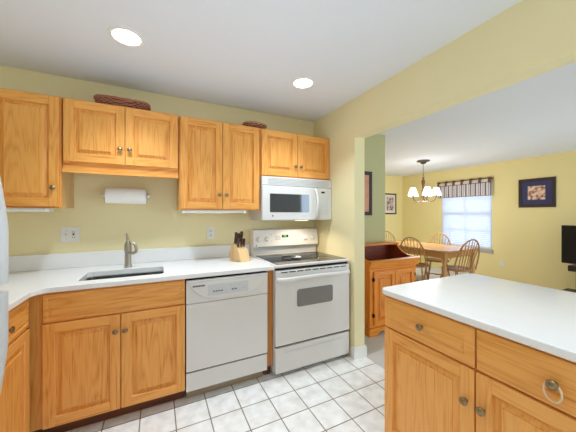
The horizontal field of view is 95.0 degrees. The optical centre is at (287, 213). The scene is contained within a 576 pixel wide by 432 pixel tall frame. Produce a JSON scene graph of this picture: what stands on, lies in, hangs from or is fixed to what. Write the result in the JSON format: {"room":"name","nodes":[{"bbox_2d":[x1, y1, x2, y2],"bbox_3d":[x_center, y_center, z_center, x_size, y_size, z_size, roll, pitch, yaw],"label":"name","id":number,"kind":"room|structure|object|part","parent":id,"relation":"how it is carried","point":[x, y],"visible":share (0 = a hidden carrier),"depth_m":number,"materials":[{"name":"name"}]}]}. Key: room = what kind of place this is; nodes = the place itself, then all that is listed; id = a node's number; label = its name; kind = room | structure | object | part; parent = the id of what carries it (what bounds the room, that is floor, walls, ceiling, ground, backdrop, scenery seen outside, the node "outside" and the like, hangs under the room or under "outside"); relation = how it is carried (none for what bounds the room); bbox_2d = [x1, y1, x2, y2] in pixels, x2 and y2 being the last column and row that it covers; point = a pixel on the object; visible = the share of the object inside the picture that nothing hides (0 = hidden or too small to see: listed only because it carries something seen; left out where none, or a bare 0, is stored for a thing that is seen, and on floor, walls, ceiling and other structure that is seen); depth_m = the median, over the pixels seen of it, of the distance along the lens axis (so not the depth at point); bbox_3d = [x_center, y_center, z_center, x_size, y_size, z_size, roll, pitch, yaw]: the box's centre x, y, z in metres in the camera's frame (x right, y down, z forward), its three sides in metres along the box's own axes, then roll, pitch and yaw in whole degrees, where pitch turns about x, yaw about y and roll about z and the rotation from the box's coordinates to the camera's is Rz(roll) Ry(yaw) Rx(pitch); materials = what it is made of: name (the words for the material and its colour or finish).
{"room":"kitchen","nodes":[
{"label":"kitchen","id":0,"kind":"room"},
{"bbox_2d":[0,65,313,328],"bbox_3d":[-1.017,0.134,2.476,3.120,2.400,0.120,0,0,-26],"label":"wall","id":1,"kind":"structure","parent":0,"point":[157,223],"depth_m":2.23,"materials":[{"name":"paint"}]},
{"bbox_2d":[0,88,73,207],"bbox_3d":[-1.777,-0.421,1.837,0.378,0.760,0.348,0,0,-26],"label":"upper cabinet","id":2,"kind":"object","parent":1,"relation":"attached to","point":[31,124],"visible":0.99,"depth_m":1.73,"materials":[{"name":"brown wood"}]},
{"bbox_2d":[6,208,53,211],"bbox_3d":[-1.752,-0.027,1.754,0.280,0.026,0.100,0,0,-26],"label":"light","id":3,"kind":"object","parent":2,"relation":"attached to","point":[7,209],"visible":0.82,"depth_m":1.73,"materials":[{"name":"white plastic"}]},
{"bbox_2d":[6,209,44,211],"bbox_3d":[-1.752,-0.024,1.754,0.240,0.020,0.094,0,0,-26],"label":"diffuser","id":4,"kind":"object","parent":3,"relation":"attached to","point":[7,210],"depth_m":1.72,"materials":[{"name":"white plastic"}]},
{"bbox_2d":[60,227,78,241],"bbox_3d":[-1.702,0.161,2.060,0.118,0.118,0.016,0,0,-26],"label":"wall outlet","id":5,"kind":"object","parent":1,"relation":"attached to","point":[67,234],"visible":1,"depth_m":2.06,"materials":[{"name":"white plastic"}]},
{"bbox_2d":[71,230,75,238],"bbox_3d":[-1.682,0.161,2.071,0.033,0.066,0.002,0,0,-26],"label":"receptacle","id":6,"kind":"object","parent":5,"relation":"attached to","point":[73,232],"depth_m":2.07,"materials":[{"name":"white plastic"}]},
{"bbox_2d":[62,97,178,178],"bbox_3d":[-1.272,-0.543,2.087,0.736,0.515,0.348,0,0,-26],"label":"upper cabinet","id":7,"kind":"object","parent":1,"relation":"attached to","point":[99,138],"visible":1,"depth_m":1.94,"materials":[{"name":"brown wood"}]},
{"bbox_3d":[-1.374,-0.578,1.885,0.358,0.427,0.019,0,0,-26],"label":"door","id":8,"kind":"part","parent":7,"relation":"part of","materials":[{"name":"brown wood"}]},
{"bbox_2d":[93,94,150,110],"bbox_3d":[-1.277,-0.838,2.051,0.379,0.072,0.195,0,0,-26],"label":"basket","id":9,"kind":"object","parent":7,"relation":"on","point":[99,98],"visible":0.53,"depth_m":1.97,"materials":[{"name":"brown wicker"}]},
{"bbox_3d":[-1.050,-0.578,2.046,0.358,0.427,0.019,0,0,-26],"label":"door","id":10,"kind":"part","parent":7,"relation":"part of","materials":[{"name":"brown wood"}]},
{"bbox_2d":[101,193,149,199],"bbox_3d":[-1.335,-0.148,2.190,0.344,0.060,0.108,0,0,-26],"label":"paper towel holder","id":11,"kind":"object","parent":1,"relation":"attached to","point":[102,195],"visible":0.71,"depth_m":2.21,"materials":[{"name":"white plastic"}]},
{"bbox_2d":[105,187,145,203],"bbox_3d":[-1.319,-0.148,2.158,0.280,0.128,0.128,0,0,-26],"label":"paper towel roll","id":12,"kind":"object","parent":11,"relation":"on","point":[112,195],"visible":0.99,"depth_m":2.11,"materials":[{"name":"white paper"}]},
{"bbox_2d":[9,244,249,271],"bbox_3d":[-1.334,0.362,2.239,2.097,0.116,0.020,0,0,-26],"label":"backsplash","id":13,"kind":"structure","parent":1,"relation":"attached to","point":[20,263],"depth_m":2.16,"materials":[{"name":"white stone"}]},
{"bbox_2d":[207,227,213,238],"bbox_3d":[-0.744,0.185,2.539,0.072,0.116,0.009,0,0,-26],"label":"wall outlet","id":14,"kind":"object","parent":1,"relation":"attached to","point":[210,230],"visible":1,"depth_m":2.54,"materials":[{"name":"white plastic"}]},
{"bbox_2d":[177,116,259,209],"bbox_3d":[-0.628,-0.416,2.407,0.690,0.764,0.348,0,0,-26],"label":"upper cabinet","id":15,"kind":"object","parent":1,"relation":"attached to","point":[219,162],"visible":1,"depth_m":2.26,"materials":[{"name":"brown wood"}]},
{"bbox_3d":[-0.720,-0.416,2.210,0.335,0.744,0.019,0,0,-26],"label":"door","id":16,"kind":"part","parent":15,"relation":"part of","materials":[{"name":"brown wood"}]},
{"bbox_2d":[181,210,245,212],"bbox_3d":[-0.639,-0.020,2.306,0.535,0.026,0.100,0,0,-26],"label":"light","id":17,"kind":"object","parent":15,"relation":"attached to","point":[182,211],"visible":1,"depth_m":2.25,"materials":[{"name":"white plastic"}]},
{"bbox_2d":[185,211,243,212],"bbox_3d":[-0.639,-0.017,2.306,0.495,0.020,0.094,0,0,-26],"label":"diffuser","id":18,"kind":"object","parent":17,"relation":"attached to","point":[185,211],"depth_m":2.26,"materials":[{"name":"white plastic"}]},
{"bbox_3d":[-0.416,-0.416,2.361,0.335,0.744,0.019,0,0,-26],"label":"door","id":19,"kind":"part","parent":15,"relation":"part of","materials":[{"name":"brown wood"}]},
{"bbox_2d":[242,121,266,128],"bbox_3d":[-0.316,-0.830,2.522,0.242,0.062,0.170,0,0,-26],"label":"basket","id":20,"kind":"object","parent":15,"relation":"on","point":[256,124],"visible":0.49,"depth_m":2.46,"materials":[{"name":"brown wicker"}]},
{"bbox_2d":[260,128,328,179],"bbox_3d":[0.031,-0.575,2.734,0.770,0.442,0.348,0,0,-26],"label":"upper cabinet","id":21,"kind":"object","parent":1,"relation":"attached to","point":[282,154],"visible":0.95,"depth_m":2.59,"materials":[{"name":"brown wood"}]},
{"bbox_3d":[-0.079,-0.575,2.528,0.375,0.422,0.019,0,0,-26],"label":"door","id":22,"kind":"part","parent":21,"relation":"part of","materials":[{"name":"brown wood"}]},
{"bbox_2d":[250,176,330,220],"bbox_3d":[0.043,-0.142,2.704,0.768,0.416,0.410,0,0,-26],"label":"microwave","id":23,"kind":"object","parent":21,"relation":"attached to","point":[281,198],"visible":0.99,"depth_m":2.55,"materials":[{"name":"white plastic"}]},
{"bbox_3d":[0.022,-0.102,2.545,0.589,0.323,0.029,0,0,-26],"label":"door","id":24,"kind":"part","parent":23,"relation":"part of","materials":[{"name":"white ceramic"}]},
{"bbox_3d":[0.283,-0.102,2.631,0.021,0.309,0.067,0,0,-34],"label":"handle","id":25,"kind":"part","parent":23,"relation":"part of","materials":[{"name":"white plastic"}]},
{"bbox_3d":[0.367,-0.102,2.717,0.177,0.323,0.027,0,0,-26],"label":"control panel","id":26,"kind":"part","parent":23,"relation":"part of","materials":[{"name":"white plastic"}]},
{"bbox_3d":[0.261,-0.575,2.696,0.375,0.422,0.019,0,0,-26],"label":"door","id":27,"kind":"part","parent":21,"relation":"part of","materials":[{"name":"brown wood"}]},
{"bbox_2d":[66,266,465,431],"bbox_3d":[1.619,1.384,2.394,7.770,0.100,7.990,0,0,-26],"label":"floor","id":28,"kind":"structure","parent":0,"point":[342,393],"depth_m":1.84,"materials":[{"name":"tile"}]},
{"bbox_2d":[0,178,8,392],"bbox_3d":[-1.097,0.484,0.354,0.810,1.700,0.770,0,0,-26],"label":"refrigerator","id":29,"kind":"object","parent":28,"relation":"on","point":[4,233],"visible":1,"depth_m":0.82,"materials":[{"name":"white metal"}]},
{"bbox_3d":[-0.904,0.422,0.818,0.053,0.360,0.036,0,0,-26],"label":"handle","id":30,"kind":"part","parent":29,"relation":"part of","materials":[{"name":"white plastic"}]},
{"bbox_3d":[-0.904,0.032,0.818,0.053,0.372,0.036,0,0,-26],"label":"handle","id":31,"kind":"part","parent":29,"relation":"part of","materials":[{"name":"white plastic"}]},
{"bbox_2d":[0,298,29,431],"bbox_3d":[-1.593,0.893,1.133,0.644,0.881,0.443,0,0,-26],"label":"base cabinet","id":32,"kind":"object","parent":28,"relation":"on","point":[15,391],"visible":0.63,"depth_m":1.33,"materials":[{"name":"brown wood"}]},
{"bbox_3d":[-1.302,0.544,1.239,0.029,0.033,0.033,0,0,-26],"label":"knob","id":33,"kind":"part","parent":32,"relation":"part of","materials":[{"name":"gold metal"}]},
{"bbox_3d":[-1.339,0.544,1.259,0.019,0.161,0.438,0,0,-26],"label":"drawer","id":34,"kind":"part","parent":32,"relation":"part of","materials":[{"name":"brown wood"}]},
{"bbox_2d":[29,294,47,431],"bbox_3d":[-1.488,0.893,1.528,0.130,0.881,0.090,0,0,-26],"label":"cabinet filler","id":35,"kind":"object","parent":28,"relation":"on","point":[35,302],"visible":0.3,"depth_m":1.50,"materials":[{"name":"brown wood"}]},
{"bbox_2d":[42,279,184,431],"bbox_3d":[-1.193,0.893,1.944,0.764,0.881,0.671,0,0,-26],"label":"base cabinet","id":36,"kind":"object","parent":28,"relation":"on","point":[114,351],"visible":0.93,"depth_m":1.65,"materials":[{"name":"brown wood"}]},
{"bbox_3d":[-1.233,0.931,1.593,0.376,0.597,0.019,0,0,-26],"label":"door","id":37,"kind":"part","parent":36,"relation":"part of","materials":[{"name":"brown wood"}]},
{"bbox_2d":[0,244,274,310],"bbox_3d":[-1.030,0.378,1.627,2.098,0.148,1.386,0,0,-26],"label":"countertop","id":38,"kind":"structure","parent":36,"relation":"on","point":[29,275],"depth_m":2.00,"materials":[{"name":"white stone"}]},
{"bbox_2d":[84,270,163,280],"bbox_3d":[-1.158,0.545,1.884,0.526,0.184,0.321,0,0,-26],"label":"sink","id":39,"kind":"object","parent":38,"relation":"in","point":[160,271],"visible":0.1,"depth_m":2.00,"materials":[{"name":"metal"}]},
{"bbox_2d":[123,233,137,267],"bbox_3d":[-1.237,0.285,2.071,0.123,0.269,0.062,0,0,28],"label":"faucet","id":40,"kind":"object","parent":38,"relation":"on","point":[127,246],"visible":1,"depth_m":2.06,"materials":[{"name":"silver metal"}]},
{"bbox_3d":[-1.212,0.271,2.072,0.082,0.097,0.026,0,0,14],"label":"spout","id":41,"kind":"part","parent":40,"relation":"part of","materials":[{"name":"silver metal"}]},
{"bbox_2d":[229,242,249,261],"bbox_3d":[-0.436,0.337,2.379,0.180,0.164,0.104,0,0,44],"label":"knife block","id":42,"kind":"object","parent":38,"relation":"on","point":[240,254],"visible":0.91,"depth_m":2.34,"materials":[{"name":"brown wood"}]},
{"bbox_2d":[234,232,237,243],"bbox_3d":[-0.465,0.216,2.348,0.026,0.114,0.060,0,0,-26],"label":"kitchen knife","id":43,"kind":"object","parent":42,"relation":"on","point":[236,233],"visible":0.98,"depth_m":2.34,"materials":[{"name":"metal"}]},
{"bbox_3d":[-0.890,0.931,1.763,0.376,0.597,0.019,0,0,-26],"label":"door","id":44,"kind":"part","parent":36,"relation":"part of","materials":[{"name":"brown wood"}]},
{"bbox_2d":[185,271,266,397],"bbox_3d":[-0.562,0.900,2.226,0.608,0.868,0.602,0,0,-26],"label":"dishwasher","id":45,"kind":"object","parent":28,"relation":"on","point":[226,315],"visible":0.98,"depth_m":1.96,"materials":[{"name":"white metal"}]},
{"bbox_3d":[-0.443,1.185,1.986,0.608,0.129,0.017,0,0,-26],"label":"kick panel","id":46,"kind":"part","parent":45,"relation":"part of","materials":[{"name":"white metal"}]},
{"bbox_3d":[-0.441,0.871,1.982,0.608,0.473,0.025,0,0,-26],"label":"door","id":47,"kind":"part","parent":45,"relation":"part of","materials":[{"name":"white metal"}]},
{"bbox_3d":[-0.441,0.550,1.982,0.608,0.162,0.026,0,0,-26],"label":"control panel","id":48,"kind":"part","parent":45,"relation":"part of","materials":[{"name":"white plastic"}]},
{"bbox_2d":[263,270,272,374],"bbox_3d":[-0.282,0.893,2.413,0.057,0.881,0.596,0,0,-26],"label":"filler panel","id":49,"kind":"object","parent":28,"relation":"on","point":[270,272],"visible":0.15,"depth_m":2.15,"materials":[{"name":"brown wood"}]},
{"bbox_3d":[-0.282,0.844,2.413,0.057,0.781,0.596,0,0,-26],"label":"panel","id":50,"kind":"part","parent":49,"relation":"part of","materials":[{"name":"brown wood"}]},
{"bbox_2d":[250,227,349,374],"bbox_3d":[0.105,0.744,2.559,0.758,1.180,0.719,0,0,-26],"label":"range","id":51,"kind":"object","parent":28,"relation":"on","point":[311,291],"visible":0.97,"depth_m":2.31,"materials":[{"name":"white metal"}]},
{"bbox_3d":[0.092,0.429,2.585,0.758,0.024,0.655,0,0,-26],"label":"cooktop frame","id":52,"kind":"part","parent":51,"relation":"part of","materials":[{"name":"white metal"}]},
{"bbox_3d":[0.112,0.415,2.544,0.714,0.003,0.512,0,0,-26],"label":"cooktop glass","id":53,"kind":"part","parent":51,"relation":"part of","materials":[{"name":"black glass"}]},
{"bbox_3d":[0.229,1.196,2.309,0.750,0.207,0.035,0,0,-26],"label":"storage drawer","id":54,"kind":"part","parent":51,"relation":"part of","materials":[{"name":"white metal"}]},
{"bbox_3d":[0.230,0.769,2.307,0.750,0.614,0.039,0,0,-26],"label":"oven door","id":55,"kind":"part","parent":51,"relation":"part of","materials":[{"name":"white metal"}]},
{"bbox_3d":[0.250,0.531,2.266,0.744,0.048,0.066,0,0,-26],"label":"door handle","id":56,"kind":"part","parent":51,"relation":"part of","materials":[{"name":"white metal"}]},
{"bbox_2d":[385,231,395,241],"bbox_3d":[2.241,0.857,5.744,0.433,0.952,0.526,0,0,-4],"label":"chair","id":57,"kind":"object","parent":28,"relation":"on","point":[385,231],"visible":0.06,"depth_m":5.96,"materials":[{"name":"brown wood"}]},
{"bbox_2d":[365,241,420,337],"bbox_3d":[1.134,0.852,3.193,0.780,0.965,0.473,0,0,-26],"label":"cabinet","id":58,"kind":"object","parent":28,"relation":"on","point":[386,264],"visible":0.59,"depth_m":2.94,"materials":[{"name":"brown wood"}]},
{"bbox_2d":[365,241,398,245],"bbox_3d":[1.062,0.379,3.328,0.760,0.020,0.168,0,0,-26],"label":"shelf","id":59,"kind":"object","parent":58,"relation":"attached to","point":[386,243],"depth_m":3.36,"materials":[{"name":"brown wood"}]},
{"bbox_3d":[1.075,0.923,2.938,0.318,0.585,0.019,0,0,-26],"label":"door","id":60,"kind":"part","parent":58,"relation":"part of","materials":[{"name":"brown wood"}]},
{"bbox_3d":[1.212,0.925,3.024,0.728,0.637,0.010,0,0,-26],"label":"frame","id":61,"kind":"part","parent":58,"relation":"part of","materials":[{"name":"brown wood"}]},
{"bbox_3d":[1.363,0.923,3.082,0.318,0.585,0.019,0,0,-26],"label":"door","id":62,"kind":"part","parent":58,"relation":"part of","materials":[{"name":"brown wood"}]},
{"bbox_2d":[400,237,428,280],"bbox_3d":[2.205,0.857,4.603,0.433,0.952,0.526,0,0,40],"label":"chair","id":63,"kind":"object","parent":28,"relation":"on","point":[419,265],"visible":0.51,"depth_m":4.44,"materials":[{"name":"brown wood"}]},
{"bbox_3d":[2.239,0.892,4.644,0.430,0.033,0.410,0,0,40],"label":"seat","id":64,"kind":"part","parent":63,"relation":"part of","materials":[{"name":"brown wood"}]},
{"bbox_2d":[390,241,477,276],"bbox_3d":[2.546,0.959,4.970,0.920,0.750,1.480,0,0,-26],"label":"dining table","id":65,"kind":"object","parent":28,"relation":"on","point":[442,251],"visible":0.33,"depth_m":4.47,"materials":[{"name":"brown wood"}]},
{"bbox_3d":[2.497,0.973,4.214,0.076,0.721,0.075,0,0,-26],"label":"leg","id":66,"kind":"part","parent":65,"relation":"part of","materials":[{"name":"brown wood"}]},
{"bbox_3d":[3.178,0.973,4.552,0.076,0.721,0.075,0,0,-26],"label":"leg","id":67,"kind":"part","parent":65,"relation":"part of","materials":[{"name":"brown wood"}]},
{"bbox_2d":[424,233,450,279],"bbox_3d":[2.921,0.857,5.157,0.433,0.952,0.526,0,0,40],"label":"chair","id":68,"kind":"object","parent":28,"relation":"on","point":[434,259],"visible":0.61,"depth_m":5.20,"materials":[{"name":"brown wood"}]},
{"bbox_3d":[2.887,0.892,5.116,0.430,0.033,0.410,0,0,40],"label":"seat","id":69,"kind":"part","parent":68,"relation":"part of","materials":[{"name":"brown wood"}]},
{"bbox_2d":[440,239,479,277],"bbox_3d":[2.766,0.857,4.262,0.433,0.952,0.526,0,0,-12],"label":"chair","id":70,"kind":"object","parent":28,"relation":"on","point":[454,267],"visible":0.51,"depth_m":4.11,"materials":[{"name":"brown wood"}]},
{"bbox_3d":[2.755,0.892,4.314,0.430,0.033,0.410,0,0,-12],"label":"seat","id":71,"kind":"part","parent":70,"relation":"part of","materials":[{"name":"brown wood"}]},
{"bbox_2d":[385,296,575,431],"bbox_3d":[1.109,0.893,1.231,0.849,0.881,0.963,0,0,-26],"label":"base cabinet","id":72,"kind":"object","parent":28,"relation":"on","point":[443,374],"visible":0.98,"depth_m":1.10,"materials":[{"name":"brown wood"}]},
{"bbox_3d":[0.632,0.544,1.269,0.029,0.033,0.033,0,0,-26],"label":"knob","id":73,"kind":"part","parent":72,"relation":"part of","materials":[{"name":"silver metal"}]},
{"bbox_3d":[0.654,0.931,1.279,0.019,0.597,0.468,0,0,-26],"label":"door","id":74,"kind":"part","parent":72,"relation":"part of","materials":[{"name":"brown wood"}]},
{"bbox_3d":[0.654,0.544,1.279,0.019,0.161,0.468,0,0,-26],"label":"drawer","id":75,"kind":"part","parent":72,"relation":"part of","materials":[{"name":"brown wood"}]},
{"bbox_3d":[0.724,0.768,1.085,0.029,0.033,0.033,0,0,-26],"label":"knob","id":76,"kind":"part","parent":72,"relation":"part of","materials":[{"name":"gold metal"}]},
{"bbox_2d":[382,273,575,362],"bbox_3d":[1.312,0.436,0.884,0.873,0.032,1.818,0,0,-26],"label":"countertop","id":77,"kind":"structure","parent":72,"relation":"on","point":[541,318],"depth_m":1.21,"materials":[{"name":"white stone"}]},
{"bbox_3d":[0.751,0.768,1.029,0.029,0.033,0.033,0,0,-26],"label":"knob","id":78,"kind":"part","parent":72,"relation":"part of","materials":[{"name":"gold metal"}]},
{"bbox_3d":[0.869,0.931,0.846,0.019,0.597,0.483,0,0,-26],"label":"door","id":79,"kind":"part","parent":72,"relation":"part of","materials":[{"name":"brown wood"}]},
{"bbox_3d":[0.869,0.544,0.846,0.019,0.161,0.483,0,0,-26],"label":"drawer","id":80,"kind":"part","parent":72,"relation":"part of","materials":[{"name":"brown wood"}]},
{"bbox_3d":[0.844,0.544,0.842,0.029,0.033,0.033,0,0,-26],"label":"knob","id":81,"kind":"part","parent":72,"relation":"part of","materials":[{"name":"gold metal"}]},
{"bbox_2d":[542,381,562,403],"bbox_3d":[0.842,0.567,0.840,0.006,0.068,0.053,0,0,-17],"label":"ring","id":82,"kind":"object","parent":72,"relation":"hanging from","point":[543,386],"visible":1,"depth_m":0.83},
{"bbox_2d":[563,264,575,292],"bbox_3d":[4.734,1.070,3.800,0.440,0.528,1.160,0,0,-26],"label":"tv stand","id":83,"kind":"object","parent":28,"relation":"on","point":[572,268],"visible":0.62,"depth_m":4.13,"materials":[{"name":"brown wood"}]},
{"bbox_2d":[561,225,575,263],"bbox_3d":[4.729,0.493,3.798,0.052,0.622,1.150,0,0,-26],"label":"television","id":84,"kind":"object","parent":83,"relation":"on","point":[568,232],"visible":1,"depth_m":4.22,"materials":[{"name":"black plastic"}]},
{"bbox_2d":[568,264,575,271],"bbox_3d":[4.752,0.850,3.809,0.360,0.088,0.920,0,0,-26],"label":"shelf","id":85,"kind":"object","parent":83,"relation":"attached to","point":[572,268],"depth_m":4.10,"materials":[{"name":"brown wood"}]},
{"bbox_2d":[0,0,575,176],"bbox_3d":[1.619,-1.126,2.394,7.770,0.120,7.990,0,0,-26],"label":"ceiling","id":86,"kind":"structure","parent":0,"point":[241,54],"depth_m":1.79,"materials":[{"name":"paint"}]},
{"bbox_2d":[108,26,144,47],"bbox_3d":[-0.971,-1.062,1.589,0.190,0.008,0.190,0,0,-26],"label":"recessed light","id":87,"kind":"object","parent":86,"relation":"in","point":[125,36],"visible":1,"depth_m":1.58,"materials":[{"name":"white paint"}]},
{"bbox_2d":[291,77,314,88],"bbox_3d":[0.123,-1.062,2.148,0.190,0.008,0.190,0,0,-26],"label":"recessed light","id":88,"kind":"object","parent":86,"relation":"in","point":[301,82],"visible":1,"depth_m":2.14,"materials":[{"name":"white paint"}]},
{"bbox_2d":[408,159,441,201],"bbox_3d":[2.689,-0.652,5.288,0.612,0.826,0.592,0,0,-26],"label":"chandelier","id":89,"kind":"object","parent":86,"relation":"hanging from","point":[426,191],"visible":1,"depth_m":5.18,"materials":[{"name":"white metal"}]},
{"bbox_3d":[2.477,-0.444,5.235,0.184,0.155,0.184,0,0,-26],"label":"lamp shade","id":90,"kind":"part","parent":89,"relation":"part of","materials":[{"name":"white fabric"}]},
{"bbox_3d":[2.663,-0.444,5.047,0.184,0.155,0.184,0,0,-26],"label":"lamp shade","id":91,"kind":"part","parent":89,"relation":"part of","materials":[{"name":"white"}]},
{"bbox_3d":[2.899,-0.444,5.166,0.184,0.155,0.184,0,0,-26],"label":"lamp shade","id":92,"kind":"part","parent":89,"relation":"part of","materials":[{"name":"white"}]},
{"bbox_2d":[365,134,384,242],"bbox_3d":[0.262,0.134,4.545,1.010,2.400,2.690,0,0,-26],"label":"wall","id":93,"kind":"structure","parent":0,"point":[375,144],"depth_m":3.50,"materials":[{"name":"green paint"}]},
{"bbox_2d":[365,171,371,214],"bbox_3d":[0.852,-0.266,3.323,0.540,0.565,0.022,0,0,-26],"label":"framed picture","id":94,"kind":"object","parent":93,"relation":"attached to","point":[368,175],"visible":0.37,"depth_m":3.42,"materials":[{"name":"brown wood"}]},
{"bbox_2d":[365,176,367,210],"bbox_3d":[0.851,-0.266,3.324,0.420,0.445,0.001,0,0,-26],"label":"print","id":95,"kind":"object","parent":94,"relation":"attached to","point":[366,177],"depth_m":3.40,"materials":[{"name":"paper"}]},
{"bbox_2d":[385,175,401,240],"bbox_3d":[1.268,0.134,6.613,4.650,2.400,0.120,0,0,-26],"label":"wall","id":96,"kind":"structure","parent":0,"point":[393,184],"depth_m":7.41,"materials":[{"name":"yellow paint"}]},
{"bbox_2d":[385,193,395,213],"bbox_3d":[2.827,-0.281,7.306,0.470,0.575,0.022,0,0,-26],"label":"framed picture","id":97,"kind":"object","parent":96,"relation":"attached to","point":[390,199],"visible":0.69,"depth_m":7.31,"materials":[{"name":"beige paper"}]},
{"bbox_2d":[387,197,392,209],"bbox_3d":[2.826,-0.281,7.308,0.250,0.355,0.001,0,0,-26],"label":"print","id":98,"kind":"object","parent":97,"relation":"attached to","point":[389,199],"depth_m":7.30},
{"bbox_2d":[314,0,575,355],"bbox_3d":[1.478,0.134,0.823,0.120,2.400,5.060,0,0,-26],"label":"wall","id":99,"kind":"structure","parent":0,"point":[528,39],"depth_m":1.79,"materials":[{"name":"paint"}]},
{"bbox_2d":[351,345,366,359],"bbox_3d":[0.514,1.282,2.766,0.152,0.104,0.719,0,0,-26],"label":"baseboard","id":100,"kind":"object","parent":99,"relation":"attached to","point":[358,352],"visible":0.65,"depth_m":2.44,"materials":[{"name":"white paint"}]},
{"bbox_2d":[402,150,575,289],"bbox_3d":[5.050,0.134,4.030,0.170,2.400,7.870,0,0,-26],"label":"wall","id":101,"kind":"structure","parent":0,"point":[528,239],"depth_m":5.18,"materials":[{"name":"yellow paint"}]},
{"bbox_2d":[437,177,493,197],"bbox_3d":[3.978,-0.582,6.009,0.090,0.391,1.194,0,0,-26],"label":"valance","id":102,"kind":"object","parent":101,"relation":"attached to","point":[479,187],"visible":1,"depth_m":5.91,"materials":[{"name":"fabric"}]},
{"bbox_2d":[442,181,491,248],"bbox_3d":[4.031,0.024,6.013,0.032,1.413,1.078,0,0,-26],"label":"window blind","id":103,"kind":"object","parent":101,"relation":"attached to","point":[473,212],"visible":0.8,"depth_m":5.95,"materials":[{"name":"white fabric"}]},
{"bbox_3d":[4.019,0.034,6.007,0.002,1.380,0.702,0,0,-26],"label":"ladder cord","id":104,"kind":"part","parent":103,"relation":"part of","materials":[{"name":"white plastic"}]},
{"bbox_2d":[518,176,555,207],"bbox_3d":[4.581,-0.391,4.871,0.022,0.535,0.530,0,0,-26],"label":"framed picture","id":105,"kind":"object","parent":101,"relation":"attached to","point":[536,192],"visible":1,"depth_m":4.86,"materials":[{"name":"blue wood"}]},
{"bbox_2d":[528,185,544,199],"bbox_3d":[4.582,-0.391,4.871,0.001,0.255,0.250,0,0,-26],"label":"print","id":106,"kind":"object","parent":105,"relation":"attached to","point":[535,192],"depth_m":4.87}
]}

